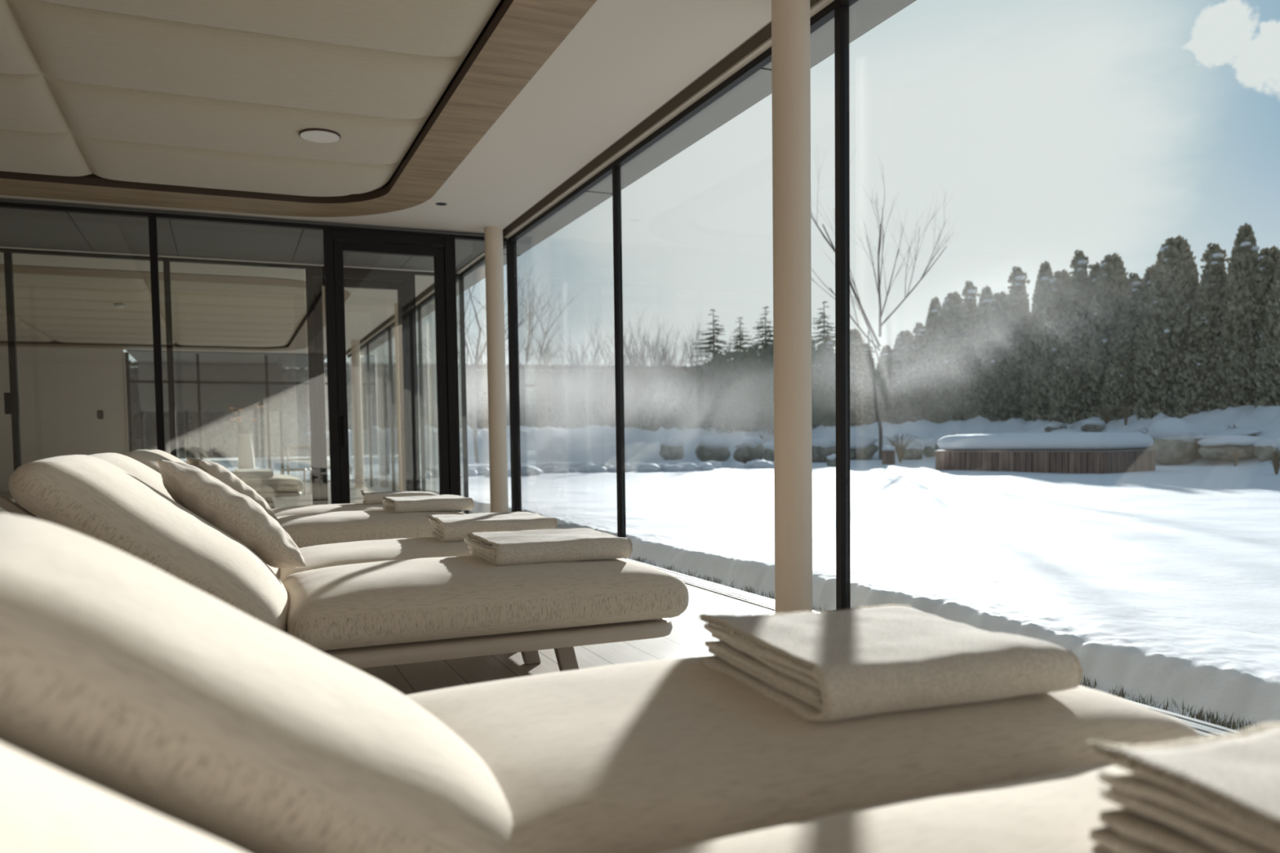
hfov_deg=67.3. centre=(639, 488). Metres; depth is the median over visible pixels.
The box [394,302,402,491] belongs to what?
column
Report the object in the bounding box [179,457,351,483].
ground
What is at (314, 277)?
door
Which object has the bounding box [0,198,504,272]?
ceiling
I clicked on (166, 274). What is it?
window
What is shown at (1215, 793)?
folded blanket
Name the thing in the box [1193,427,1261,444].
boulder
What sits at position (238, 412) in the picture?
trim
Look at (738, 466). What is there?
lump
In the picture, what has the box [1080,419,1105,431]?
boulder
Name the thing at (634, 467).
lump
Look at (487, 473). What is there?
lump
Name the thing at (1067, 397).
tree
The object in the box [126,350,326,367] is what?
ceiling
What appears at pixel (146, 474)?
cushion
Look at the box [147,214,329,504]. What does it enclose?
window
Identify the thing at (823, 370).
dense bush
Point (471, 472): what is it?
lump
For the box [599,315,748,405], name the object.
bare shrub
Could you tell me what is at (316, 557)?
seat cushion
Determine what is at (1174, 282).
tree
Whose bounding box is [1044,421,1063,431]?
boulder
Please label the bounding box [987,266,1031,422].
tree
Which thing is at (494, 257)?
column
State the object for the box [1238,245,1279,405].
tree
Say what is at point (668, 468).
lump
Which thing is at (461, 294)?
window
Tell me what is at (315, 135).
ceiling speaker
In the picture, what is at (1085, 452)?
hot tub
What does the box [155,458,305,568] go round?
throw pillow
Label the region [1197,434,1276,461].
boulder
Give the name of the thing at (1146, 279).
tree
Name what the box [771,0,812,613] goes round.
column
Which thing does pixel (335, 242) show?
door
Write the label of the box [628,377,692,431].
dense bush
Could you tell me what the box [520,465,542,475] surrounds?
lump
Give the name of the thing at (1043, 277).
tree
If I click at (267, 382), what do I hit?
window
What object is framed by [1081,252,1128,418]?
tree
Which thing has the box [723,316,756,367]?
spruce tree
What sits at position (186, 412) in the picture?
trim
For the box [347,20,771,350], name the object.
trim
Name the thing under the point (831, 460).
boulder
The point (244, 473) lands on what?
folded blanket
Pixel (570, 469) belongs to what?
lump
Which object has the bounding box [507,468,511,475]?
lump
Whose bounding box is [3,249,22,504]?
window
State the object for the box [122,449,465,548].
chaise lounger
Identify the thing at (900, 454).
grass tuft
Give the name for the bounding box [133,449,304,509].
chaise lounger
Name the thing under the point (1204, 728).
trim
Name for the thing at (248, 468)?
folded blanket
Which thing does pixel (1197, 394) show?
tree
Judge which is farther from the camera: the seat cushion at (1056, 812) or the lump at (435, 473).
the lump at (435, 473)
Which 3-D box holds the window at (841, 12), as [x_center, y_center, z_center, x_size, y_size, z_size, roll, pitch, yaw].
[-1.257,-1.046,9.656,0.052,2.919,27.800,-2,3,-23]
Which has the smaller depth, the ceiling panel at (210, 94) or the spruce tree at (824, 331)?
the ceiling panel at (210, 94)
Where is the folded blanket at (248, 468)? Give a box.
[234,468,272,471]
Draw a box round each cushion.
[0,513,512,852]
[0,741,245,852]
[8,454,288,634]
[88,453,279,577]
[122,449,172,474]
[147,449,187,464]
[238,475,304,493]
[271,503,386,516]
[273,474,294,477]
[276,510,465,548]
[278,537,473,582]
[281,555,688,650]
[405,655,1203,852]
[659,761,1124,852]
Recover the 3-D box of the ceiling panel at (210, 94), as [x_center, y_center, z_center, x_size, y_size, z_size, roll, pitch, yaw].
[-2.546,-2.154,1.643,5.840,0.083,12.270,-2,3,-23]
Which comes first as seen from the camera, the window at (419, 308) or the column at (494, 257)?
the column at (494, 257)
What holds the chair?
on the floor at (356, 495)
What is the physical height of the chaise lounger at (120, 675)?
0.812 m
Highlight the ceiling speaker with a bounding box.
[298,128,340,142]
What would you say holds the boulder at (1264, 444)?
on the snow ground at (1199, 540)
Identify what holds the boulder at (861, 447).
on the snow ground at (1199, 540)
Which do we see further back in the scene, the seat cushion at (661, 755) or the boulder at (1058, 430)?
the boulder at (1058, 430)
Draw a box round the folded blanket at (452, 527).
[426,511,556,542]
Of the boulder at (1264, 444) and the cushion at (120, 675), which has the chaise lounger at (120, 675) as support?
the cushion at (120, 675)
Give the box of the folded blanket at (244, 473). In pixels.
[231,470,273,477]
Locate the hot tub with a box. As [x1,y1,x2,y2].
[933,431,1157,473]
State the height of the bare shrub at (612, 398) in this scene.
6.583 m
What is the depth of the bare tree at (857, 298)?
32.77 m
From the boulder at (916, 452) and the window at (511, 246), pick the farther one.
the boulder at (916, 452)
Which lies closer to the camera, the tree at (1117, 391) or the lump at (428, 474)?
the lump at (428, 474)
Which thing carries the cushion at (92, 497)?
on the chaise lounger at (392, 612)
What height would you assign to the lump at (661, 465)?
0.262 m
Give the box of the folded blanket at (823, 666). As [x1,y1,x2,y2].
[697,604,1082,722]
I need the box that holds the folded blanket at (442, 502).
[382,494,473,512]
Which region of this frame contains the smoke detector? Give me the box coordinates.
[113,303,124,308]
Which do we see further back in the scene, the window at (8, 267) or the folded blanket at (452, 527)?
the window at (8, 267)
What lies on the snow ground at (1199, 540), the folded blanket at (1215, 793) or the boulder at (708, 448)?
the boulder at (708, 448)
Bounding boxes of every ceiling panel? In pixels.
[0,0,501,196]
[0,272,306,346]
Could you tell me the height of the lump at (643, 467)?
0.275 m
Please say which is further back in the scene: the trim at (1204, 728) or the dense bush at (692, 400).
the dense bush at (692, 400)
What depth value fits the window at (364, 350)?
20.05 m
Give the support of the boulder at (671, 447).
on the snow ground at (1199, 540)
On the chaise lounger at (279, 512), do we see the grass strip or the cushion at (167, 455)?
the cushion at (167, 455)
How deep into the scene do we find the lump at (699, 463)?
25.62 m
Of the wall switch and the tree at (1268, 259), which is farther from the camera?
the tree at (1268, 259)
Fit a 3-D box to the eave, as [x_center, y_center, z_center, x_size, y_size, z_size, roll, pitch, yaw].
[-1.307,-2.757,10.192,0.302,0.406,28.966,-2,3,-23]
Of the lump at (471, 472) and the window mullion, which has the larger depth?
the lump at (471, 472)
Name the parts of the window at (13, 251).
head rail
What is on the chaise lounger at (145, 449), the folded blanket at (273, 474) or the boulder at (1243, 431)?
the folded blanket at (273, 474)
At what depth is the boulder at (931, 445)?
31.77 m
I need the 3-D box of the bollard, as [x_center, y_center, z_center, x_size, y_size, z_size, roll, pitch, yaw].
[7.273,-0.933,28.108,0.324,0.650,0.324,2,4,44]
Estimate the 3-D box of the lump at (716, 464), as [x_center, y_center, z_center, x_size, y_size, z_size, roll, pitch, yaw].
[1.894,-0.603,25.521,0.543,0.295,0.545,-1,3,-9]
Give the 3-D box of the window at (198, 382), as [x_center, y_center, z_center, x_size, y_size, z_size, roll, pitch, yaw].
[-9.070,-1.531,21.415,1.400,2.900,0.080,-2,3,-23]
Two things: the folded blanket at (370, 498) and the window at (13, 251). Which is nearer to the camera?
the folded blanket at (370, 498)
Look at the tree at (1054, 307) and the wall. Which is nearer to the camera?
the wall
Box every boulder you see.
[658,436,684,459]
[694,435,730,462]
[733,435,764,463]
[762,441,773,461]
[812,437,834,462]
[825,453,835,466]
[833,434,878,460]
[899,440,923,459]
[923,438,938,457]
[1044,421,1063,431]
[1049,429,1083,432]
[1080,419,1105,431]
[1146,417,1204,464]
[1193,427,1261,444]
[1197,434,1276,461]
[1253,437,1279,462]
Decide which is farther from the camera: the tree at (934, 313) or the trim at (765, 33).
the tree at (934, 313)
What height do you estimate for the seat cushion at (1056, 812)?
0.207 m
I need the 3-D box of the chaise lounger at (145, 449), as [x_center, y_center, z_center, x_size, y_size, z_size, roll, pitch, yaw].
[-5.989,-0.148,13.661,2.141,0.852,0.840,-2,3,-23]
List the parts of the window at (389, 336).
pane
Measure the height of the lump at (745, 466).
0.178 m
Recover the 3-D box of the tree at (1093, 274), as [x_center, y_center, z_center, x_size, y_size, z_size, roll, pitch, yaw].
[14.435,-4.246,30.449,1.513,5.848,1.490,0,3,17]
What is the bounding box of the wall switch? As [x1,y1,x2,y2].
[97,410,103,418]
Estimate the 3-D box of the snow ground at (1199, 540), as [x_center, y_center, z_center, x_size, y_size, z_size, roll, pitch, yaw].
[15.655,-2.290,44.252,56.180,2.382,81.000,-2,3,-23]
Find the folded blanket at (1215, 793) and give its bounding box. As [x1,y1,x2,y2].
[1085,722,1279,852]
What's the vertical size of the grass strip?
0.065 m
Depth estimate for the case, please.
9.78 m
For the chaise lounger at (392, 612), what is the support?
on the floor at (687, 637)
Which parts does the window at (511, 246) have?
head rail, corner post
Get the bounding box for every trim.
[0,0,596,217]
[0,263,350,351]
[66,212,412,268]
[123,352,128,453]
[139,411,145,449]
[185,411,190,463]
[237,411,240,446]
[279,411,284,475]
[346,0,820,354]
[346,0,834,355]
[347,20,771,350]
[349,481,1239,737]
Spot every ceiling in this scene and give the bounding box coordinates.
[0,0,771,233]
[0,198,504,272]
[0,246,434,354]
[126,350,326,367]
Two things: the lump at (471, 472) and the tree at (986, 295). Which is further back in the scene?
the tree at (986, 295)
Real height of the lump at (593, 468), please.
0.285 m
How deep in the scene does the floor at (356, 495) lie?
15.92 m
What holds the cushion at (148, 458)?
on the chaise lounger at (305, 530)
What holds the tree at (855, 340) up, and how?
on the snow ground at (1199, 540)
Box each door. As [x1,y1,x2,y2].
[305,267,417,505]
[323,228,458,511]
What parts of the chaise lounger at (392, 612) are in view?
backrest frame, platform frame, leg, leg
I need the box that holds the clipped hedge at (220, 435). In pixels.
[128,360,695,458]
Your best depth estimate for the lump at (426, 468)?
22.70 m
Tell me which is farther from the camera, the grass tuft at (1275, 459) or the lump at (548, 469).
the lump at (548, 469)
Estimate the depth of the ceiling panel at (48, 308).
14.78 m
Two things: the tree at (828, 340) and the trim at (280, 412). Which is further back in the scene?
the tree at (828, 340)
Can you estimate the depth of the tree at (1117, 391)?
28.43 m
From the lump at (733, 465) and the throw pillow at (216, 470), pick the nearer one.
the throw pillow at (216, 470)
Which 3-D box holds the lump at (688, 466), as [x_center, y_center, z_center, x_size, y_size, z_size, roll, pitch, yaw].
[1.215,-0.513,24.161,0.517,0.283,0.381,-2,3,-23]
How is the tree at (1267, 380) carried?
on the snow ground at (1199, 540)
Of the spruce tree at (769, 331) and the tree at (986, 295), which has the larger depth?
the spruce tree at (769, 331)
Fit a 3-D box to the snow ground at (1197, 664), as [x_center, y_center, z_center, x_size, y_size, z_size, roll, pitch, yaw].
[-2.082,0.304,13.450,0.870,0.377,25.700,-2,3,-23]
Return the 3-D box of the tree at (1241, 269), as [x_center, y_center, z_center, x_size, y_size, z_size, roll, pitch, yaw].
[16.138,-4.094,25.713,1.513,6.006,1.490,0,3,19]
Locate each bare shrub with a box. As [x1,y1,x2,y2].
[522,311,637,428]
[552,328,661,427]
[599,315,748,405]
[608,307,688,410]
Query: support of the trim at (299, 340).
attached to the ceiling at (365, 309)
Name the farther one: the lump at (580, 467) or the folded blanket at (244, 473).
the lump at (580, 467)
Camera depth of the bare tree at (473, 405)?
33.52 m
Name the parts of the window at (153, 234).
pane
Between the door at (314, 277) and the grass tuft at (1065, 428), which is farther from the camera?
the grass tuft at (1065, 428)
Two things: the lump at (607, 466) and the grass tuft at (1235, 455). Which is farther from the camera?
the lump at (607, 466)
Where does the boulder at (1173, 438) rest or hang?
on the snow ground at (1199, 540)
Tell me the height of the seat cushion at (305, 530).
0.207 m
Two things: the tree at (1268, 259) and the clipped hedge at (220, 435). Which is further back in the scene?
the clipped hedge at (220, 435)
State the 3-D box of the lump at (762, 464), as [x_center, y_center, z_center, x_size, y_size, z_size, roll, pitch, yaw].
[3.258,-0.605,25.275,0.620,0.318,0.514,-2,3,-23]
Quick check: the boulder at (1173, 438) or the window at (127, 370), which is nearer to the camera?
the window at (127, 370)
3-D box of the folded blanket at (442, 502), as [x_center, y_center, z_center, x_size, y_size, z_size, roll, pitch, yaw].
[-1.397,0.095,6.300,0.511,0.086,0.484,-2,3,-24]
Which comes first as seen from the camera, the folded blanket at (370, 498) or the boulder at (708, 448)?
the folded blanket at (370, 498)
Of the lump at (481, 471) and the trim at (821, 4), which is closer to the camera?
the trim at (821, 4)
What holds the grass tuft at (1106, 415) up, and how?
on the snow ground at (1199, 540)
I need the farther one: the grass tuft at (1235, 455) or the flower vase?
the grass tuft at (1235, 455)
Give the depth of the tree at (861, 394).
40.18 m
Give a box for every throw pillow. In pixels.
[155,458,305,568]
[185,457,278,519]
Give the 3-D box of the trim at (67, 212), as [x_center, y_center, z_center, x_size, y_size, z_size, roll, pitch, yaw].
[-3.850,-2.489,9.706,3.158,0.004,2.065,-2,3,-23]
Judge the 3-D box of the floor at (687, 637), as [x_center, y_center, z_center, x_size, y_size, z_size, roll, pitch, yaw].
[-2.239,0.899,1.800,8.250,0.120,14.000,-2,3,-23]
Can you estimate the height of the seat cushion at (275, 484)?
0.207 m
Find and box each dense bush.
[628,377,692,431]
[662,364,719,430]
[688,350,750,432]
[752,343,773,433]
[770,337,835,434]
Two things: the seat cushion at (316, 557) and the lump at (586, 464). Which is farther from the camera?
the lump at (586, 464)
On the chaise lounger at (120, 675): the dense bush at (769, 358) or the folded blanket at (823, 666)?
the folded blanket at (823, 666)
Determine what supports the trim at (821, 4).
attached to the window at (841, 12)
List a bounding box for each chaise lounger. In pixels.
[0,454,688,671]
[0,513,1203,852]
[0,741,1124,852]
[88,453,473,582]
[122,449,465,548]
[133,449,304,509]
[145,448,294,502]
[147,449,386,516]
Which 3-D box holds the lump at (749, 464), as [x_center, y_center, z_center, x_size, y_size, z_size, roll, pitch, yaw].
[2.984,-0.591,25.653,0.594,0.314,0.331,-2,3,-23]
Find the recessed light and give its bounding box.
[435,202,447,205]
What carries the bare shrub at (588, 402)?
on the snow ground at (1199, 540)
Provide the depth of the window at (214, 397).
24.27 m
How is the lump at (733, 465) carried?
on the snow ground at (1199, 540)
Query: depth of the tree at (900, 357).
38.70 m
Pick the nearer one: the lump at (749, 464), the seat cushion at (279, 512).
the seat cushion at (279, 512)
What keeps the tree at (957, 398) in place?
on the snow ground at (1199, 540)
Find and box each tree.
[392,249,551,462]
[417,306,525,426]
[467,261,573,426]
[685,309,734,372]
[713,341,773,433]
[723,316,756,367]
[742,306,773,366]
[810,144,1009,459]
[811,301,835,357]
[822,336,835,360]
[849,328,864,398]
[849,342,875,426]
[867,344,896,424]
[885,329,914,424]
[897,322,924,424]
[915,296,942,421]
[928,290,963,423]
[944,280,979,422]
[964,285,993,420]
[972,291,1011,422]
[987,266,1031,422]
[1020,260,1053,421]
[1030,268,1071,422]
[1047,249,1094,424]
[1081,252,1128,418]
[1088,262,1099,302]
[1099,272,1142,421]
[1126,264,1154,415]
[1132,235,1199,420]
[1171,242,1230,418]
[1211,222,1262,410]
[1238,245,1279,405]
[1253,252,1279,408]
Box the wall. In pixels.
[0,346,127,491]
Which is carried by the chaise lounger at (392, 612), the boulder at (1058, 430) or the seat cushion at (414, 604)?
the seat cushion at (414, 604)
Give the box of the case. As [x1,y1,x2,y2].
[4,392,18,414]
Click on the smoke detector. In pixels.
(117, 305)
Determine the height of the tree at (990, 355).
5.436 m
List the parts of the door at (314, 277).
handle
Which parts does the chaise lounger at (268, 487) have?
leg, platform frame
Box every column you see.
[351,339,364,488]
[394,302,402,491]
[484,226,508,513]
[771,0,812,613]
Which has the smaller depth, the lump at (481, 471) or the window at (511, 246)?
the window at (511, 246)
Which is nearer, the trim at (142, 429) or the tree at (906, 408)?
the trim at (142, 429)
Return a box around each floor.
[0,482,381,514]
[357,583,774,695]
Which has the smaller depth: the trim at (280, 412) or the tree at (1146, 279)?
the trim at (280, 412)
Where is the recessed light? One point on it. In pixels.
(437, 203)
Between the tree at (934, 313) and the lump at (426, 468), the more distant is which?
the tree at (934, 313)
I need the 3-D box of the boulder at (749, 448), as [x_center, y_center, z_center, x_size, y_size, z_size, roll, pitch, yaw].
[3.554,-1.236,31.282,1.055,0.948,0.832,-1,3,0]
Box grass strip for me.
[461,510,1256,731]
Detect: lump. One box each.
[419,470,432,478]
[425,467,439,471]
[429,469,439,477]
[460,468,477,476]
[475,467,488,475]
[484,470,489,475]
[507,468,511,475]
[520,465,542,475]
[542,466,557,472]
[553,467,568,473]
[565,466,577,472]
[576,462,594,471]
[577,464,591,471]
[583,464,607,472]
[600,463,613,471]
[608,463,632,472]
[631,462,644,466]
[632,465,639,471]
[637,463,660,471]
[657,462,667,471]
[663,465,683,471]
[680,462,697,471]
[694,461,704,466]
[697,462,714,470]
[702,460,721,467]
[729,462,745,468]
[735,464,748,468]
[736,464,745,468]
[745,461,755,468]
[752,459,773,468]
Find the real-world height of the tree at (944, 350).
5.839 m
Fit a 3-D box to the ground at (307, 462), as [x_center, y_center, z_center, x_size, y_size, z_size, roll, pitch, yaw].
[-13.826,0.181,32.195,120.000,0.300,110.000,-2,3,-23]
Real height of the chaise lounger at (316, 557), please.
0.875 m
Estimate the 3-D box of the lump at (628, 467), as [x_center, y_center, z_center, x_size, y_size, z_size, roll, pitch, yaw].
[-0.483,-0.486,24.005,0.624,0.312,0.451,-2,3,-23]
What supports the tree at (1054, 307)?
on the snow ground at (1199, 540)
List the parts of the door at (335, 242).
handle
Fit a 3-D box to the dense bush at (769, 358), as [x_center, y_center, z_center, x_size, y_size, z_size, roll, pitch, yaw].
[6.472,-1.777,43.278,4.606,9.705,3.666,-1,3,-12]
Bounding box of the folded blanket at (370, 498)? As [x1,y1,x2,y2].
[360,489,439,504]
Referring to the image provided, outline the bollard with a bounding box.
[881,445,895,464]
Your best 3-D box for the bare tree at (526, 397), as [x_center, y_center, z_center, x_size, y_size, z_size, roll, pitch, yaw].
[-4.938,-6.223,42.815,4.531,9.778,8.699,0,3,18]
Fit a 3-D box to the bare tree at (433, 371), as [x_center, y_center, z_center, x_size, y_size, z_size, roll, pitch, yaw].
[-7.427,-5.795,41.160,5.253,9.146,3.849,-1,3,-11]
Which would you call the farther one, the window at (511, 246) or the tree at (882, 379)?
the tree at (882, 379)
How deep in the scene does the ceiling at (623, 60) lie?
5.85 m
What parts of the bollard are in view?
post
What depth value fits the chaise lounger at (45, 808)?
1.04 m
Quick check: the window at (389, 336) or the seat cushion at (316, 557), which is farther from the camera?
the window at (389, 336)
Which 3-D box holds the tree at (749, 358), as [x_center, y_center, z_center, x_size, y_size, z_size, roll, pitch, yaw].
[5.101,-1.763,43.211,4.867,9.686,3.574,-2,3,-30]
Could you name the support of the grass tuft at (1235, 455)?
on the snow ground at (1199, 540)
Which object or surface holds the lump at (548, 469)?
on the snow ground at (1199, 540)
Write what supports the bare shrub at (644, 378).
on the snow ground at (1199, 540)
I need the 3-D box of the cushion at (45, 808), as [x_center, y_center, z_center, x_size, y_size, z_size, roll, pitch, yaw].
[-0.393,0.313,0.534,0.919,0.220,0.824,38,-13,-21]
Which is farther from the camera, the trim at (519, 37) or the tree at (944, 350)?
the tree at (944, 350)
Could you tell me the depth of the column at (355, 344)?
19.22 m
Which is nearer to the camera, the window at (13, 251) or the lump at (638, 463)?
the window at (13, 251)
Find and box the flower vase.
[229,405,263,469]
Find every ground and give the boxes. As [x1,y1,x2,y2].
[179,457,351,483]
[296,460,1278,637]
[302,404,1279,637]
[373,474,1279,730]
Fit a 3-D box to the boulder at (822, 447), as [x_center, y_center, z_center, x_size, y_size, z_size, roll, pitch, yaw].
[5.796,-1.179,30.798,0.928,0.924,0.749,-1,3,0]
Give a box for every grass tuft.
[877,433,928,462]
[1048,421,1081,429]
[1092,405,1119,423]
[1118,404,1136,425]
[1225,447,1244,466]
[1262,449,1279,474]
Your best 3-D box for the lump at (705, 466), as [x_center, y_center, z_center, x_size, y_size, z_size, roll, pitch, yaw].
[1.642,-0.528,24.266,0.474,0.253,0.339,-2,3,-23]
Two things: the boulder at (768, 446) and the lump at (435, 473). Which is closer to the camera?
the lump at (435, 473)
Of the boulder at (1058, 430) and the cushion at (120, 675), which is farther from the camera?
the boulder at (1058, 430)
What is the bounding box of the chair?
[280,445,311,494]
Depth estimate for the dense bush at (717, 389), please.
41.93 m
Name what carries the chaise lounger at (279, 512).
on the floor at (687, 637)
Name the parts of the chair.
seat, backrest, leg, leg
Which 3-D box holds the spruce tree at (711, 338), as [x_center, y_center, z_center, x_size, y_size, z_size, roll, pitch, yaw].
[3.516,-5.177,45.311,5.018,6.480,5.580,1,4,35]
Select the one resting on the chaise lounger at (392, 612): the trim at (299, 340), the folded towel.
the folded towel
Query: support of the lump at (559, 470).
on the snow ground at (1199, 540)
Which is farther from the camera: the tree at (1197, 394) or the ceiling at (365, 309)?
the tree at (1197, 394)
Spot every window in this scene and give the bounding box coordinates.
[0,201,521,512]
[0,248,463,513]
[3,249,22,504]
[124,351,196,452]
[137,362,283,411]
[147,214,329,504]
[163,258,311,490]
[195,353,268,466]
[264,355,351,479]
[346,0,857,611]
[348,343,371,487]
[367,327,395,491]
[417,306,426,491]
[458,275,469,514]
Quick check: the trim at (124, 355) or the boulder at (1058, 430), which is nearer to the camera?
the trim at (124, 355)
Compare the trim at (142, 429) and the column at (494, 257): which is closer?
the column at (494, 257)
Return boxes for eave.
[371,0,915,351]

